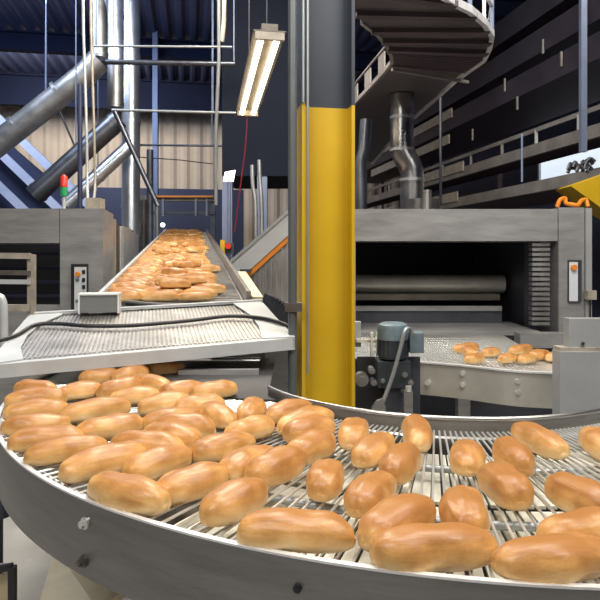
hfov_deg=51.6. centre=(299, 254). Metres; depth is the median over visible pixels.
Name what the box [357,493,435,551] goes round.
bread loaf
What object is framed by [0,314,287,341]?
cable
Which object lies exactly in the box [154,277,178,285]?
bread loaf
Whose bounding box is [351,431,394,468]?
bread loaf
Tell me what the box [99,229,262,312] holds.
conveyor
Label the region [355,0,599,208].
wall
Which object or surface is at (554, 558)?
bread loaf
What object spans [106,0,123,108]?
duct
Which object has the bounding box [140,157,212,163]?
loose wire
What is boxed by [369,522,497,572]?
bread loaf
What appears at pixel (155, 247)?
bread loaf
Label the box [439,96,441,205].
rod
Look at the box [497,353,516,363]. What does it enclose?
bread loaf
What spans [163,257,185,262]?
bread loaf
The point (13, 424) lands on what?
bread loaf
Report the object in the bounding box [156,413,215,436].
bread loaf
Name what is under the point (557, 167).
window
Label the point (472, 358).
bread loaf
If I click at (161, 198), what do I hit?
portal
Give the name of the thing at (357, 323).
head
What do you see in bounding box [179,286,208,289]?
bread loaf
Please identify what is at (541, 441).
bread loaf
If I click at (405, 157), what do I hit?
flue
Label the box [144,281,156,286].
bread loaf
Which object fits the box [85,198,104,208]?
box
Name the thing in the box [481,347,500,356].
bread loaf
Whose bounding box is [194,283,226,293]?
bread loaf
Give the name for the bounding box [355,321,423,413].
motor
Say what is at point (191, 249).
bread loaf
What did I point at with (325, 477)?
bread loaf
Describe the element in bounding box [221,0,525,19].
roof beam
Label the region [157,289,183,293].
bread loaf
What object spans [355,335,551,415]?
conveyor
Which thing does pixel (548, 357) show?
bread loaf
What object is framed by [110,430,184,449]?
bread loaf
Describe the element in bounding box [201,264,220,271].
bread loaf
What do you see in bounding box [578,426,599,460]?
bread loaf
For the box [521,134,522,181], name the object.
rod
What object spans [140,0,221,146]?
pipe
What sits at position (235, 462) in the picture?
bread loaf
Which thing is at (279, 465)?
bread loaf
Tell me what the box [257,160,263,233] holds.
pipe
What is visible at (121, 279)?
bread loaf
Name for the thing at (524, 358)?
bread loaf
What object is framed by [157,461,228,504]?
bread loaf
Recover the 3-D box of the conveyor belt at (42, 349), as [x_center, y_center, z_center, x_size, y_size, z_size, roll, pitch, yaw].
[-0.573,0.826,2.406,1.057,1.248,0.636,0,0,-17]
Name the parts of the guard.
plate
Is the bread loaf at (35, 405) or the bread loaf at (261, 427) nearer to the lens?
the bread loaf at (261, 427)
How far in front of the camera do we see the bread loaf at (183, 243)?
6.05 m
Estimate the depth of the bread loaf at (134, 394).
1.76 m
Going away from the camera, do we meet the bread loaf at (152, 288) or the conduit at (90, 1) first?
the bread loaf at (152, 288)
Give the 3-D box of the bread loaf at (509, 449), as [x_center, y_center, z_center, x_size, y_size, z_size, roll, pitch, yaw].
[0.426,0.402,1.250,0.071,0.058,0.159,0,0,-2]
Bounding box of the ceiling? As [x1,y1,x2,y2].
[0,0,499,89]
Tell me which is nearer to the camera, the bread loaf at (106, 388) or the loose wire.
the bread loaf at (106, 388)
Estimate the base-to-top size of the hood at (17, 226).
0.245 m
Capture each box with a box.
[78,292,121,313]
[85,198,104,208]
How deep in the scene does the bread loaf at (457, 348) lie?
3.46 m
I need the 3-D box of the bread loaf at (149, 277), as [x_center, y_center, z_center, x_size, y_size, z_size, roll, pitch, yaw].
[-0.909,0.141,3.549,0.163,0.046,0.069,0,0,-7]
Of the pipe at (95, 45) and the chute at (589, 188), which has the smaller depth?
the chute at (589, 188)
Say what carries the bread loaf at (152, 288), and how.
on the conveyor at (239, 285)
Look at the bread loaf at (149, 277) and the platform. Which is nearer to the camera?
the bread loaf at (149, 277)
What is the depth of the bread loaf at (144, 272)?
3.68 m
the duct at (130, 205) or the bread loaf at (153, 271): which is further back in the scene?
the duct at (130, 205)
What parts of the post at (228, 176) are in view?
lamp stem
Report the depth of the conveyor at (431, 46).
3.90 m
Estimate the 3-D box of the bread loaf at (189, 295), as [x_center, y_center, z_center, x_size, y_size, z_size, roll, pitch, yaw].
[-0.496,0.194,2.924,0.168,0.048,0.073,0,0,-12]
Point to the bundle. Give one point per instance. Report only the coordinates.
(584, 164)
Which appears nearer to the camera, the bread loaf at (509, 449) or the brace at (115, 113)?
the bread loaf at (509, 449)
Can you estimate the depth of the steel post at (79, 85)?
6.38 m
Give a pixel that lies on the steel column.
(325, 28)
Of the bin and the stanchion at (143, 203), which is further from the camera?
the stanchion at (143, 203)
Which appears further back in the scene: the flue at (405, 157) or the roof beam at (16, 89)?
the roof beam at (16, 89)
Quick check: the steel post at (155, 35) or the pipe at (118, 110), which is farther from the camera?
the steel post at (155, 35)
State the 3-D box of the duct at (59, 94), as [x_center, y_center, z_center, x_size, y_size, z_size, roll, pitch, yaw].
[-3.216,-2.687,7.600,1.719,3.325,0.310,0,0,0]
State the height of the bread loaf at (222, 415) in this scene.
0.055 m
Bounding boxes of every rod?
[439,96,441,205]
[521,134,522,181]
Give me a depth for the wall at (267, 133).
7.20 m
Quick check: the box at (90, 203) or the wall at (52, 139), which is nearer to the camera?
the box at (90, 203)
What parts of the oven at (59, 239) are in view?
shelf rail, shelf rail, shelf rail, shelf rail, control panel, plate, corner panel, panel, panel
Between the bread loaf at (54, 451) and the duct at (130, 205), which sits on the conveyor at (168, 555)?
the bread loaf at (54, 451)
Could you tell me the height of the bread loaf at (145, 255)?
0.051 m
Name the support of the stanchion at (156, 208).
on the floor
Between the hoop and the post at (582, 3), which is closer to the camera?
the hoop
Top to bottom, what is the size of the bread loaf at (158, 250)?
0.056 m
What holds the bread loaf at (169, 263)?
on the bread loaf
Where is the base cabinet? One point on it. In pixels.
(575, 363)
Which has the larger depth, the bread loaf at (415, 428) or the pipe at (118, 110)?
the pipe at (118, 110)
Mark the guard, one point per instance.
(279, 380)
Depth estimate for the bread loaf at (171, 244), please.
5.98 m
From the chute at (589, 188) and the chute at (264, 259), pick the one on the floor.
the chute at (264, 259)
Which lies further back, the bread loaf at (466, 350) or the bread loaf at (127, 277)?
the bread loaf at (127, 277)
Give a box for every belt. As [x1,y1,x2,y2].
[0,299,294,377]
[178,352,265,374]
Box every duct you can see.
[0,0,107,157]
[26,0,125,202]
[61,79,131,208]
[92,0,108,60]
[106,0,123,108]
[121,0,140,235]
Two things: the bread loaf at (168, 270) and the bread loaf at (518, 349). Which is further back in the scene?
the bread loaf at (168, 270)
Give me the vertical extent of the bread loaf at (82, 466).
0.058 m
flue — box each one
[355,119,371,208]
[390,92,439,208]
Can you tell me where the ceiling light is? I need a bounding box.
[234,0,285,231]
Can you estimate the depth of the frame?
1.89 m
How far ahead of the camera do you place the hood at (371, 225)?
4.40 m
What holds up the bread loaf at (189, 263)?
on the bread loaf
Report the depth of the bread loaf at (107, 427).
1.43 m
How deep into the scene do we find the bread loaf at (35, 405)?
1.60 m
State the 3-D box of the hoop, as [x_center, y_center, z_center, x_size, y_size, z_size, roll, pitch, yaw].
[-1.408,0.311,2.900,0.084,0.266,0.036,0,0,0]
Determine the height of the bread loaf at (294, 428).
0.056 m
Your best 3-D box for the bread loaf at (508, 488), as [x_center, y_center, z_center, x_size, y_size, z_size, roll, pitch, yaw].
[0.360,0.402,1.096,0.072,0.058,0.158,0,0,-5]
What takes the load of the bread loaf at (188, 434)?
on the conveyor at (168, 555)
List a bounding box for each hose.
[125,299,240,308]
[555,196,589,207]
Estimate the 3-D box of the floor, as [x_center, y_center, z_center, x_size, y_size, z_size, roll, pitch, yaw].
[-2.419,1.500,6.172,15.400,0.100,21.000,0,0,-10]
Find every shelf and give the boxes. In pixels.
[356,293,499,299]
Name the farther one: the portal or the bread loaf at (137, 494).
the portal
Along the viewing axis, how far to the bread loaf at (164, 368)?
2.20 m
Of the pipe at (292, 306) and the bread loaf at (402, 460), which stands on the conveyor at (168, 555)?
the bread loaf at (402, 460)
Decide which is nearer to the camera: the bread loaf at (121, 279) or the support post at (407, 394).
the support post at (407, 394)
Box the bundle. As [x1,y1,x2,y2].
[566,157,595,173]
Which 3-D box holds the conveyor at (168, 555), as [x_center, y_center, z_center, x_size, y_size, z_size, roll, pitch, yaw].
[0.636,0.924,1.694,3.076,1.052,1.885,0,0,0]
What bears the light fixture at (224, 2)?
hanging from the ceiling
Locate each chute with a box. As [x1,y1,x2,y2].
[229,210,287,301]
[556,175,599,219]
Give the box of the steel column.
[297,0,354,406]
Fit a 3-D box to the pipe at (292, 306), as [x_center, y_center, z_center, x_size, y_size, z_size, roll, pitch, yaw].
[-0.024,-1.450,2.333,0.064,5.800,0.055,0,0,0]
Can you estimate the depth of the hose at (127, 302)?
2.79 m
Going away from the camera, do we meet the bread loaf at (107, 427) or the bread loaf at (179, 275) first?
the bread loaf at (107, 427)
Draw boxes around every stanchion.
[140,200,146,310]
[147,149,152,309]
[155,206,158,309]
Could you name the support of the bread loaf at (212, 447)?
on the conveyor at (168, 555)
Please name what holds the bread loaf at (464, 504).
on the conveyor at (168, 555)
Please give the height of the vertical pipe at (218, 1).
3.852 m
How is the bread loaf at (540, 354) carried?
on the conveyor at (444, 372)
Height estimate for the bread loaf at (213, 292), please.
0.054 m
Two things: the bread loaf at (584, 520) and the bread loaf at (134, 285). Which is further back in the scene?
the bread loaf at (134, 285)
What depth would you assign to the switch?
4.31 m
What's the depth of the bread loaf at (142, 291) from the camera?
2.94 m
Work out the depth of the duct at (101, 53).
7.51 m
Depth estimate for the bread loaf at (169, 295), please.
2.88 m
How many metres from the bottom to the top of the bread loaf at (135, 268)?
0.056 m
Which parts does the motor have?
mount plate, motor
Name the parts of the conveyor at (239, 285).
rail, rail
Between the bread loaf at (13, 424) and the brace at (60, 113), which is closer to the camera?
the bread loaf at (13, 424)
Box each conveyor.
[0,358,599,599]
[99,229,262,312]
[355,0,493,163]
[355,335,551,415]
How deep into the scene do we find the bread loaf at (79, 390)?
1.82 m
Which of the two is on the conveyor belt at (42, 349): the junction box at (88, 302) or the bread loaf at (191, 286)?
the junction box at (88, 302)
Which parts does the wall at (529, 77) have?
rack post, pale panel, pale panel, pale panel, pale panel, guard rail, rack post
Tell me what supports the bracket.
on the floor
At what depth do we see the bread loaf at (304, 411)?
1.49 m
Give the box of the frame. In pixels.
[0,562,16,599]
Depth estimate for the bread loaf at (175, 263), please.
4.02 m
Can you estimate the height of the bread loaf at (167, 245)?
0.052 m
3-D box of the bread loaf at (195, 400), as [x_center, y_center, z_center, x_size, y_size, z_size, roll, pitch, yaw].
[-0.272,0.403,1.675,0.145,0.053,0.073,0,0,-25]
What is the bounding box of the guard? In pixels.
[263,293,287,441]
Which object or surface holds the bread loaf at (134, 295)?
on the conveyor at (239, 285)
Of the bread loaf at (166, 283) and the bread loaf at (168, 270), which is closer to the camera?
the bread loaf at (166, 283)
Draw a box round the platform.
[83,187,243,256]
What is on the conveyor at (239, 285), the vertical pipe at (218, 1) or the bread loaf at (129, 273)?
the bread loaf at (129, 273)
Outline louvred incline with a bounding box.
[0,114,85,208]
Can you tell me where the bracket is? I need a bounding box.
[371,398,385,410]
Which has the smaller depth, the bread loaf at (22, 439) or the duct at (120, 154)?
the bread loaf at (22, 439)
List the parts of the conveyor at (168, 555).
transfer plate, support rail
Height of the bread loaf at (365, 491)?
0.056 m
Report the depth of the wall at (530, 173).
11.86 m
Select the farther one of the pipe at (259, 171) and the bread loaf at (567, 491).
the pipe at (259, 171)
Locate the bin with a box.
[40,557,124,599]
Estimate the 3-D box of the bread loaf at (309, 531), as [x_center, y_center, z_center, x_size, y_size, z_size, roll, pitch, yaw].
[-0.005,0.403,0.912,0.175,0.053,0.077,0,0,9]
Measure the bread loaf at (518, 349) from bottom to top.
0.054 m
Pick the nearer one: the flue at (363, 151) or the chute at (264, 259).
the chute at (264, 259)
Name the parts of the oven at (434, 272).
corner panel, sill, corner panel, plate, control panel, knob, corner panel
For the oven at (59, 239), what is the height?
1.780 m
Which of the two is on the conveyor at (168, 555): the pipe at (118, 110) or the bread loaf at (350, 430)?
the bread loaf at (350, 430)
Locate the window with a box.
[538,148,599,179]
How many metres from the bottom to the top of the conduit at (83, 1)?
2.264 m
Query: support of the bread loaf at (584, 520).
on the conveyor at (168, 555)
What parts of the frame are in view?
panel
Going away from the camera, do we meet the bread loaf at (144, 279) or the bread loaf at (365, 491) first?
the bread loaf at (365, 491)
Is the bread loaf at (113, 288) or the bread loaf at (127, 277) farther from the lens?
the bread loaf at (127, 277)
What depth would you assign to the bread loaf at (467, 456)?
1.20 m
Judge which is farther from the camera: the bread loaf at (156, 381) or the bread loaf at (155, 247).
the bread loaf at (155, 247)
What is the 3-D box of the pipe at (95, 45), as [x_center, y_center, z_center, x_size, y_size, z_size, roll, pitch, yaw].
[-1.503,-3.309,6.800,1.514,2.082,0.026,0,0,0]
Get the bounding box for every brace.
[59,111,75,146]
[113,111,159,206]
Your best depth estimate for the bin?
2.01 m
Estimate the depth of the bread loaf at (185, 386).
1.83 m
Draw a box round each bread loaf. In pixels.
[0,413,70,436]
[2,398,67,419]
[4,387,66,406]
[7,424,83,451]
[13,379,56,391]
[23,434,107,465]
[58,440,145,483]
[59,381,99,400]
[59,397,130,423]
[77,413,142,439]
[78,367,117,383]
[87,471,170,515]
[96,376,141,396]
[108,287,132,291]
[109,385,158,404]
[110,290,140,301]
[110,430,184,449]
[111,364,149,379]
[112,281,142,287]
[116,283,149,288]
[117,279,146,281]
[118,288,149,294]
[119,276,141,279]
[122,272,148,276]
[122,443,192,479]
[126,270,151,272]
[127,267,147,270]
[128,271,152,275]
[130,278,149,280]
[133,373,169,389]
[136,276,152,278]
[137,391,187,414]
[139,269,156,273]
[140,262,159,265]
[140,266,157,269]
[141,290,177,300]
[142,255,161,256]
[142,406,201,428]
[143,421,201,447]
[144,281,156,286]
[144,286,175,290]
[146,361,184,374]
[152,246,166,250]
[153,244,170,246]
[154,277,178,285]
[155,248,173,253]
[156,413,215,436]
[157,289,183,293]
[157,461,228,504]
[159,278,190,287]
[159,380,201,394]
[161,267,187,273]
[162,242,177,246]
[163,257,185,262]
[163,259,182,266]
[163,273,189,277]
[167,247,180,252]
[173,260,184,267]
[173,393,225,407]
[177,291,212,300]
[179,260,201,267]
[179,275,206,283]
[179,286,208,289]
[182,242,196,245]
[184,287,216,296]
[186,247,202,252]
[187,268,210,271]
[188,271,214,274]
[190,258,209,262]
[190,431,255,462]
[191,380,237,397]
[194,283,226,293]
[195,274,217,279]
[199,401,236,428]
[199,477,267,526]
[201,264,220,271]
[219,444,272,480]
[224,415,274,440]
[236,396,266,420]
[236,507,355,553]
[244,445,305,486]
[265,399,312,423]
[276,405,333,435]
[282,415,335,442]
[287,429,335,464]
[306,458,343,501]
[338,417,368,450]
[343,470,395,518]
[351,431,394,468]
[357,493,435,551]
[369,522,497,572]
[379,442,421,485]
[401,414,432,452]
[438,485,490,530]
[449,439,485,476]
[452,342,479,352]
[461,347,477,355]
[464,353,484,363]
[477,461,533,510]
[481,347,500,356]
[491,533,599,583]
[492,436,535,476]
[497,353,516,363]
[508,344,532,354]
[511,421,569,459]
[517,352,536,363]
[529,349,549,359]
[536,506,599,536]
[544,471,599,511]
[545,352,551,361]
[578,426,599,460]
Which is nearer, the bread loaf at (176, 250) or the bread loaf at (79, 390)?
the bread loaf at (79, 390)
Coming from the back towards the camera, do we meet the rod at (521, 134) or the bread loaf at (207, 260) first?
the rod at (521, 134)
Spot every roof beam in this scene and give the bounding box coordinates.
[0,29,389,71]
[0,73,362,110]
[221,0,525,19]
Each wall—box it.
[0,106,400,247]
[222,0,287,258]
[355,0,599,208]
[423,101,599,316]
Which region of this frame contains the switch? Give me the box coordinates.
[584,290,596,316]
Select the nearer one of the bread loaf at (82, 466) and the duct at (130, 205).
the bread loaf at (82, 466)
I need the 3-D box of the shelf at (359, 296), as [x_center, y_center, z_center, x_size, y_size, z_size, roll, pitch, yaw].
[0.909,0.340,5.150,1.408,0.049,0.300,0,0,0]
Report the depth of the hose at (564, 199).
4.59 m
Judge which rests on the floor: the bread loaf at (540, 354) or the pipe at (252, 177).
the pipe at (252, 177)
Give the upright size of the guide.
1.091 m
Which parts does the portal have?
orange trim, portal post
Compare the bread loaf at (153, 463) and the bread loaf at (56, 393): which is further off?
the bread loaf at (56, 393)
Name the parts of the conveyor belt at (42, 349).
frame, frame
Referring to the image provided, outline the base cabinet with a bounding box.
[552,317,599,413]
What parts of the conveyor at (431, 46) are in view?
rail, guard rail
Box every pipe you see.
[94,0,231,47]
[105,0,234,66]
[112,0,235,113]
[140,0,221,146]
[214,0,220,204]
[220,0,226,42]
[250,165,257,238]
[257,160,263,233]
[285,0,301,395]
[422,190,431,208]
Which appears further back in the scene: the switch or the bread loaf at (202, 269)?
the switch
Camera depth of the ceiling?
11.76 m
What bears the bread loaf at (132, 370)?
on the conveyor at (168, 555)
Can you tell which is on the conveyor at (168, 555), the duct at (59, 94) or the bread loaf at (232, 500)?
the bread loaf at (232, 500)
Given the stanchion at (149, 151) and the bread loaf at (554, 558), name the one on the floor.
the stanchion at (149, 151)
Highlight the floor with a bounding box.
[3,477,441,599]
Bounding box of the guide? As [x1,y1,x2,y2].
[356,332,376,355]
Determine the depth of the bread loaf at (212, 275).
3.67 m
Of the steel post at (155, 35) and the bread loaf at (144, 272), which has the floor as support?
the steel post at (155, 35)
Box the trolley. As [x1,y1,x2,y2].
[0,253,35,379]
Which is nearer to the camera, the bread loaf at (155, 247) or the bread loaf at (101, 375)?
the bread loaf at (101, 375)
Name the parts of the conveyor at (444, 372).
leg, plate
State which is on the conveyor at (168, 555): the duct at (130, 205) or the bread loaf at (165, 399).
the bread loaf at (165, 399)
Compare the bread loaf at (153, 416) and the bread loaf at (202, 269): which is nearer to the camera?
the bread loaf at (153, 416)
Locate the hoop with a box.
[0,293,7,347]
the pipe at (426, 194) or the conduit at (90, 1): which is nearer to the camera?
the pipe at (426, 194)
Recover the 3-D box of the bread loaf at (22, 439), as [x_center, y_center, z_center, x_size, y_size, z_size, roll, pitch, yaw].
[-0.559,0.404,1.371,0.161,0.052,0.075,0,2,-14]
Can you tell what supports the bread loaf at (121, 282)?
on the conveyor at (239, 285)
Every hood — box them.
[0,209,59,243]
[355,209,557,241]
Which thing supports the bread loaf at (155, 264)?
on the conveyor at (239, 285)
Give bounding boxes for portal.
[139,195,215,252]
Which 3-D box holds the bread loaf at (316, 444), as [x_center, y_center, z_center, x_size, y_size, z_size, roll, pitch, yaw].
[0.024,0.402,1.308,0.076,0.055,0.158,0,0,39]
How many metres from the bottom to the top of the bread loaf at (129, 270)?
0.057 m
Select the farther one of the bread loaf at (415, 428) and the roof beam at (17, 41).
the roof beam at (17, 41)
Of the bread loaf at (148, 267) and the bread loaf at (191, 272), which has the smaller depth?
the bread loaf at (191, 272)
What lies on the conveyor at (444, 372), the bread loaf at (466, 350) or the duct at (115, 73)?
the bread loaf at (466, 350)
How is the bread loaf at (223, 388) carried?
on the conveyor at (168, 555)
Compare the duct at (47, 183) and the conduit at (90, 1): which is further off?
the duct at (47, 183)
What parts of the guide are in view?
cross rail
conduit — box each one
[82,0,88,197]
[89,0,95,197]
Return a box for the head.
[355,321,360,346]
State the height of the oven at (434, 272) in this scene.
1.786 m
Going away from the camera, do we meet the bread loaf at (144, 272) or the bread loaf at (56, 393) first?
the bread loaf at (56, 393)
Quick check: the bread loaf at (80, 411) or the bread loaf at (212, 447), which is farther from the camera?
the bread loaf at (80, 411)
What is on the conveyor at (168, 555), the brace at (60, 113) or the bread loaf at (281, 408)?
the bread loaf at (281, 408)
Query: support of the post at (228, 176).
on the floor
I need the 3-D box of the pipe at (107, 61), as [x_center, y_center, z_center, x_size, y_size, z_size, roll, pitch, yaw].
[-1.441,-3.223,6.900,1.436,2.253,0.058,0,0,0]
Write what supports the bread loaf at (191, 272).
on the conveyor at (239, 285)
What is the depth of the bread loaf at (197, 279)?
3.16 m
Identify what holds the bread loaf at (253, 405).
on the conveyor at (168, 555)
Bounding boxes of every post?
[77,83,82,208]
[152,30,158,309]
[223,170,234,260]
[402,385,412,413]
[579,0,586,151]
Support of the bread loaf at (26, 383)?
on the conveyor at (168, 555)
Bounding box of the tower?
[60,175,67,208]
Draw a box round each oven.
[0,209,138,405]
[355,207,591,416]

